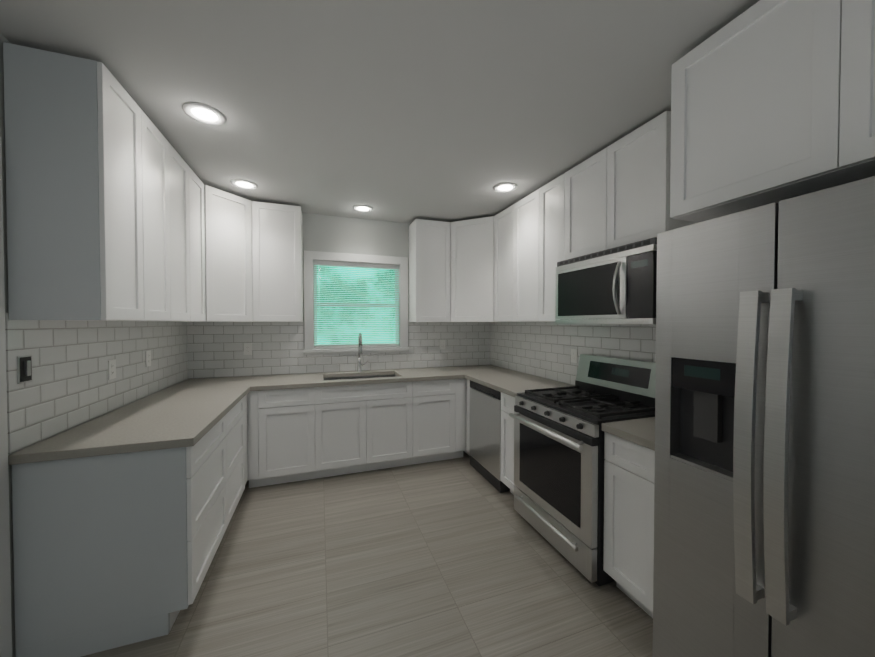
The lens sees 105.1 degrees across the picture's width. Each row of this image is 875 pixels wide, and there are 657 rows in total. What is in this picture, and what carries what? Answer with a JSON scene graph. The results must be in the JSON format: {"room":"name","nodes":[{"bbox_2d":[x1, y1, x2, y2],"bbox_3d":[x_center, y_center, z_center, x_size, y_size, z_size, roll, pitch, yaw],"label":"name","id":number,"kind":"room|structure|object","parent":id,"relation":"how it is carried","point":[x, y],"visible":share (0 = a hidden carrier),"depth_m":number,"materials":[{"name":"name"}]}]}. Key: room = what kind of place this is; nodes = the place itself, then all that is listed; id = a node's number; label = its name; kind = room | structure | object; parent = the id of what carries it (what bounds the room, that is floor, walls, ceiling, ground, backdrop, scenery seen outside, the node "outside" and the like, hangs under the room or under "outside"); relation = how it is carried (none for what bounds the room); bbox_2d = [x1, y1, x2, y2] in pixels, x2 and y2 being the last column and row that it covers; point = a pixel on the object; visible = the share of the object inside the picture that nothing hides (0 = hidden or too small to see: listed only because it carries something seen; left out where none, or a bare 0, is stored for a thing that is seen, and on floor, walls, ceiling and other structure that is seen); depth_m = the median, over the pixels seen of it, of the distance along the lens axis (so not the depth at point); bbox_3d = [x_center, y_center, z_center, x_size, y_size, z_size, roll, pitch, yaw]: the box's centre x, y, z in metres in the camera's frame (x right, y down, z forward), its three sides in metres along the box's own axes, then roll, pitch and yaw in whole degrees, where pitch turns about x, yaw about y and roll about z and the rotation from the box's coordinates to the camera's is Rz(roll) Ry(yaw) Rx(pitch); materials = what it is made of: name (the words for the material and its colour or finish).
{"room":"kitchen","nodes":[
{"label":"kitchen","id":0,"kind":"room"},
{"bbox_2d":[0,34,186,656],"bbox_3d":[-1.576,0.132,0.662,0.120,2.620,5.640,0,1,-19],"label":"wall","id":1,"kind":"structure","parent":0,"point":[2,113],"depth_m":1.37,"materials":[{"name":"grey paint"}]},
{"bbox_2d":[0,137,11,656],"bbox_3d":[-1.537,0.344,0.863,0.083,2.190,1.050,0,1,-19],"label":"door","id":2,"kind":"structure","parent":1,"relation":"in","point":[5,618],"depth_m":1.33,"materials":[{"name":"white wood"}]},
{"bbox_2d":[3,42,170,320],"bbox_3d":[-1.714,-0.601,1.730,0.314,1.120,0.676,0,1,-19],"label":"upper cabinet","id":3,"kind":"object","parent":1,"relation":"attached to","point":[87,181],"visible":0.98,"depth_m":1.44,"materials":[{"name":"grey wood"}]},
{"bbox_2d":[5,313,188,453],"bbox_3d":[-2.082,0.210,2.295,0.008,0.579,1.965,0,1,-19],"label":"tile backsplash","id":4,"kind":"structure","parent":1,"relation":"attached to","point":[70,385],"depth_m":1.78,"materials":[{"name":"white tile"}]},
{"bbox_2d":[17,355,32,383],"bbox_3d":[-1.769,0.174,1.443,0.016,0.116,0.072,0,1,-19],"label":"electrical outlet box","id":5,"kind":"object","parent":4,"relation":"attached to","point":[24,369],"visible":1,"depth_m":1.44,"materials":[{"name":"black plastic"}]},
{"bbox_2d":[108,359,115,379],"bbox_3d":[-1.985,0.249,2.047,0.007,0.116,0.072,0,1,-19],"label":"electrical outlet","id":6,"kind":"object","parent":4,"relation":"attached to","point":[111,369],"visible":1,"depth_m":2.04,"materials":[{"name":"white plastic"}]},
{"bbox_2d":[145,350,150,366],"bbox_3d":[-2.138,0.222,2.480,0.007,0.116,0.072,0,1,-19],"label":"electrical outlet","id":7,"kind":"object","parent":4,"relation":"attached to","point":[148,357],"visible":1,"depth_m":2.47,"materials":[{"name":"white plastic"}]},
{"bbox_2d":[168,142,204,321],"bbox_3d":[-1.938,-0.611,2.369,0.314,1.120,0.675,0,1,-19],"label":"upper cabinet","id":8,"kind":"object","parent":1,"relation":"attached to","point":[187,244],"visible":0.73,"depth_m":2.37,"materials":[{"name":"white wood"}]},
{"bbox_2d":[194,213,476,378],"bbox_3d":[-0.887,0.080,3.829,3.280,2.620,0.120,0,1,-19],"label":"wall","id":9,"kind":"structure","parent":0,"point":[327,233],"depth_m":3.73,"materials":[{"name":"grey paint"}]},
{"bbox_2d":[160,185,252,321],"bbox_3d":[-2.013,-0.622,3.025,0.608,1.120,0.608,0,1,-19],"label":"upper cabinet","id":10,"kind":"object","parent":9,"relation":"attached to","point":[228,256],"visible":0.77,"depth_m":2.92,"materials":[{"name":"white wood"}]},
{"bbox_2d":[252,201,302,321],"bbox_3d":[-1.574,-0.627,3.334,0.421,1.120,0.314,0,1,-19],"label":"upper cabinet","id":11,"kind":"object","parent":9,"relation":"attached to","point":[277,255],"visible":1,"depth_m":3.19,"materials":[{"name":"white wood"}]},
{"bbox_2d":[189,319,488,378],"bbox_3d":[-0.866,0.186,3.770,3.280,0.579,0.008,0,1,-19],"label":"tile backsplash","id":12,"kind":"structure","parent":9,"relation":"attached to","point":[216,349],"depth_m":3.55,"materials":[{"name":"white tile"}]},
{"bbox_2d":[244,343,251,354],"bbox_3d":[-1.920,0.207,3.392,0.072,0.116,0.007,0,1,-19],"label":"electrical outlet","id":13,"kind":"object","parent":12,"relation":"attached to","point":[247,348],"visible":1,"depth_m":3.39,"materials":[{"name":"white plastic"}]},
{"bbox_2d":[440,340,444,348],"bbox_3d":[0.061,0.196,4.088,0.072,0.116,0.007,0,1,-19],"label":"electrical outlet","id":14,"kind":"object","parent":12,"relation":"attached to","point":[442,344],"visible":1,"depth_m":4.08,"materials":[{"name":"white plastic"}]},
{"bbox_2d":[303,250,409,354],"bbox_3d":[-0.897,-0.277,3.793,1.154,1.105,0.169,0,1,-19],"label":"window","id":15,"kind":"structure","parent":9,"relation":"in","point":[310,282],"depth_m":3.75,"materials":[{"name":"white"}]},
{"bbox_2d":[314,261,398,346],"bbox_3d":[-0.895,-0.268,3.786,0.934,0.935,0.045,0,1,-19],"label":"window blinds","id":16,"kind":"object","parent":15,"relation":"attached to","point":[353,265],"visible":0.88,"depth_m":3.77,"materials":[{"name":"white"}]},
{"bbox_2d":[409,219,449,321],"bbox_3d":[-0.096,-0.635,3.854,0.401,1.120,0.314,0,1,-19],"label":"upper cabinet","id":17,"kind":"object","parent":9,"relation":"attached to","point":[429,270],"visible":1,"depth_m":3.72,"materials":[{"name":"white wood"}]},
{"bbox_2d":[450,216,493,321],"bbox_3d":[0.469,-0.635,3.865,0.668,1.120,0.668,0,1,-19],"label":"upper cabinet","id":18,"kind":"object","parent":9,"relation":"attached to","point":[471,270],"visible":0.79,"depth_m":3.67,"materials":[{"name":"white wood"}]},
{"bbox_2d":[81,451,652,656],"bbox_3d":[0.028,1.463,1.247,3.520,0.060,5.640,0,1,-19],"label":"floor","id":19,"kind":"structure","parent":0,"point":[459,557],"depth_m":1.86,"materials":[{"name":"tile"}]},
{"bbox_2d":[12,394,247,656],"bbox_3d":[-1.783,0.977,2.413,0.619,0.874,1.964,0,1,-19],"label":"base cabinet","id":20,"kind":"object","parent":19,"relation":"on","point":[112,551],"visible":0.81,"depth_m":1.50,"materials":[{"name":"white wood"}]},
{"bbox_2d":[8,385,255,464],"bbox_3d":[-1.653,0.524,2.091,0.660,0.040,1.320,0,1,-19],"label":"countertop","id":21,"kind":"structure","parent":20,"relation":"on","point":[189,412],"depth_m":1.73,"materials":[{"name":"stone"}]},
{"bbox_2d":[247,387,318,487],"bbox_3d":[-1.471,0.963,3.235,0.551,0.874,0.620,0,1,-19],"label":"base cabinet","id":22,"kind":"object","parent":19,"relation":"on","point":[297,434],"depth_m":2.96,"materials":[{"name":"white wood"}]},
{"bbox_2d":[166,367,495,390],"bbox_3d":[-0.758,0.501,3.468,3.262,0.040,0.642,0,1,-19],"label":"countertop","id":23,"kind":"structure","parent":22,"relation":"on","point":[307,380],"depth_m":3.25,"materials":[{"name":"stone"}]},
{"bbox_2d":[323,374,397,379],"bbox_3d":[-0.775,0.617,3.458,0.784,0.188,0.424,0,1,-19],"label":"sink","id":24,"kind":"object","parent":23,"relation":"in","point":[358,377],"depth_m":3.65,"materials":[{"name":"silver metal"}]},
{"bbox_2d":[357,333,367,371],"bbox_3d":[-0.804,0.262,3.638,0.128,0.432,0.218,0,1,-19],"label":"faucet","id":25,"kind":"object","parent":23,"relation":"on","point":[360,352],"visible":1,"depth_m":3.68,"materials":[{"name":"silver metal"}]},
{"bbox_2d":[315,390,410,477],"bbox_3d":[-0.780,1.069,3.480,0.914,0.655,0.620,0,1,-19],"label":"base cabinet","id":26,"kind":"object","parent":19,"relation":"on","point":[354,433],"depth_m":3.18,"materials":[{"name":"white wood"}]},
{"bbox_2d":[399,378,465,464],"bbox_3d":[-0.070,0.955,3.727,0.591,0.874,0.620,0,1,-19],"label":"base cabinet","id":27,"kind":"object","parent":19,"relation":"on","point":[438,407],"depth_m":3.44,"materials":[{"name":"white wood"}]},
{"bbox_2d":[444,365,503,372],"bbox_3d":[0.478,0.494,3.889,0.652,0.040,0.360,0,1,-19],"label":"countertop","id":28,"kind":"structure","parent":27,"relation":"on","point":[459,369],"depth_m":4.06,"materials":[{"name":"stone"}]},
{"bbox_2d":[465,379,469,455],"bbox_3d":[0.504,0.953,3.877,0.611,0.874,0.717,0,1,-19],"label":"base cabinet","id":29,"kind":"object","parent":19,"relation":"on","point":[467,414],"visible":0.17,"depth_m":3.50,"materials":[{"name":"white wood"}]},
{"bbox_2d":[464,369,573,396],"bbox_3d":[0.750,0.507,3.113,0.652,0.040,0.984,0,1,-19],"label":"countertop","id":30,"kind":"structure","parent":29,"relation":"on","point":[506,381],"depth_m":3.08,"materials":[{"name":"stone"}]},
{"bbox_2d":[469,381,509,492],"bbox_3d":[0.719,0.966,3.242,0.624,0.868,0.616,0,1,-19],"label":"dishwasher","id":31,"kind":"object","parent":19,"relation":"on","point":[485,434],"visible":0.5,"depth_m":3.08,"materials":[{"name":"grey metal"}]},
{"bbox_2d":[500,392,514,494],"bbox_3d":[0.876,0.970,2.807,0.619,0.874,0.300,0,1,-19],"label":"base cabinet","id":32,"kind":"object","parent":19,"relation":"on","point":[507,447],"visible":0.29,"depth_m":2.76,"materials":[{"name":"white wood"}]},
{"bbox_2d":[509,354,655,585],"bbox_3d":[0.987,0.816,2.263,0.729,1.200,0.780,0,1,-19],"label":"range","id":33,"kind":"object","parent":19,"relation":"on","point":[559,434],"visible":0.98,"depth_m":2.10,"materials":[{"name":"silver metal"}]},
{"bbox_2d":[603,432,654,617],"bbox_3d":[1.240,0.987,1.771,0.619,0.874,0.305,0,1,-19],"label":"base cabinet","id":34,"kind":"object","parent":19,"relation":"on","point":[629,478],"visible":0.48,"depth_m":1.67,"materials":[{"name":"white wood"}]},
{"bbox_2d":[602,417,654,450],"bbox_3d":[1.236,0.529,1.750,0.639,0.040,0.332,0,1,-19],"label":"countertop","id":35,"kind":"structure","parent":34,"relation":"on","point":[641,431],"depth_m":1.70,"materials":[{"name":"stone"}]},
{"bbox_2d":[653,176,874,656],"bbox_3d":[1.368,0.528,1.039,0.839,1.815,0.948,0,1,-19],"label":"refrigerator","id":36,"kind":"object","parent":19,"relation":"on","point":[764,512],"visible":1,"depth_m":1.00,"materials":[{"name":"grey metal"}]},
{"bbox_2d":[0,0,759,223],"bbox_3d":[0.028,-1.212,1.204,3.520,0.050,5.640,0,1,-19],"label":"ceiling","id":37,"kind":"structure","parent":0,"point":[408,111],"depth_m":1.63,"materials":[{"name":"grey paint"}]},
{"bbox_2d":[182,102,225,124],"bbox_3d":[-1.299,-1.193,1.872,0.200,0.009,0.200,0,1,-19],"label":"recessed light","id":38,"kind":"object","parent":37,"relation":"in","point":[204,113],"visible":1,"depth_m":1.86,"materials":[{"name":"white plastic"}]},
{"bbox_2d":[231,179,257,189],"bbox_3d":[-1.621,-1.208,2.819,0.200,0.009,0.200,0,1,-19],"label":"recessed light","id":39,"kind":"object","parent":37,"relation":"in","point":[244,184],"visible":1,"depth_m":2.81,"materials":[{"name":"white plastic"}]},
{"bbox_2d":[353,205,372,211],"bbox_3d":[-0.757,-1.218,3.408,0.200,0.009,0.200,0,1,-19],"label":"recessed light","id":40,"kind":"object","parent":37,"relation":"in","point":[363,208],"visible":1,"depth_m":3.41,"materials":[{"name":"white plastic"}]},
{"bbox_2d":[494,182,516,191],"bbox_3d":[0.583,-1.209,2.883,0.200,0.009,0.200,0,1,-19],"label":"recessed light","id":41,"kind":"object","parent":37,"relation":"in","point":[505,187],"visible":1,"depth_m":2.87,"materials":[{"name":"white"}]},
{"bbox_3d":[1.632,0.114,1.789,0.120,2.620,5.640,0,1,-19],"label":"wall","id":42,"kind":"structure","parent":0,"visible":0},
{"bbox_2d":[494,189,540,321],"bbox_3d":[0.875,-0.625,3.244,0.314,1.120,0.768,0,1,-19],"label":"upper cabinet","id":43,"kind":"object","parent":42,"relation":"attached to","point":[516,262],"visible":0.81,"depth_m":3.14,"materials":[{"name":"white wood"}]},
{"bbox_2d":[539,173,564,321],"bbox_3d":[1.054,-0.617,2.734,0.314,1.120,0.307,0,1,-19],"label":"upper cabinet","id":44,"kind":"object","parent":42,"relation":"attached to","point":[551,219],"visible":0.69,"depth_m":2.70,"materials":[{"name":"white wood"}]},
{"bbox_2d":[489,322,655,384],"bbox_3d":[1.142,0.357,2.994,0.008,0.895,2.790,0,1,-19],"label":"tile backsplash","id":45,"kind":"structure","parent":42,"relation":"attached to","point":[540,349],"depth_m":3.06,"materials":[{"name":"white tile"}]},
{"bbox_2d":[571,349,576,362],"bbox_3d":[1.173,0.236,2.880,0.007,0.116,0.072,0,1,-19],"label":"electrical outlet","id":46,"kind":"object","parent":45,"relation":"attached to","point":[573,355],"visible":1,"depth_m":2.87,"materials":[{"name":"white plastic"}]},
{"bbox_2d":[564,111,698,259],"bbox_3d":[1.236,-0.833,2.212,0.314,0.670,0.787,0,1,-19],"label":"upper cabinet","id":47,"kind":"object","parent":42,"relation":"attached to","point":[617,193],"visible":0.67,"depth_m":2.05,"materials":[{"name":"white wood"}]},
{"bbox_2d":[555,237,656,323],"bbox_3d":[1.169,-0.262,2.198,0.454,0.466,0.780,0,1,-19],"label":"microwave","id":48,"kind":"object","parent":47,"relation":"attached to","point":[617,285],"visible":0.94,"depth_m":2.03,"materials":[{"name":"grey metal"}]},
{"bbox_2d":[670,0,874,221],"bbox_3d":[1.472,-0.807,1.087,0.614,0.665,1.008,0,1,-19],"label":"upper cabinet","id":49,"kind":"object","parent":42,"relation":"attached to","point":[772,101],"visible":0.96,"depth_m":1.14,"materials":[{"name":"white wood"}]},
{"label":"outside","id":50,"kind":"structure","parent":0,"visible":0},
{"bbox_2d":[317,265,394,343],"bbox_3d":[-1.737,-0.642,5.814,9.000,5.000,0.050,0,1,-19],"label":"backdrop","id":51,"kind":"structure","parent":50,"point":[349,275],"depth_m":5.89,"materials":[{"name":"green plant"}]}
]}

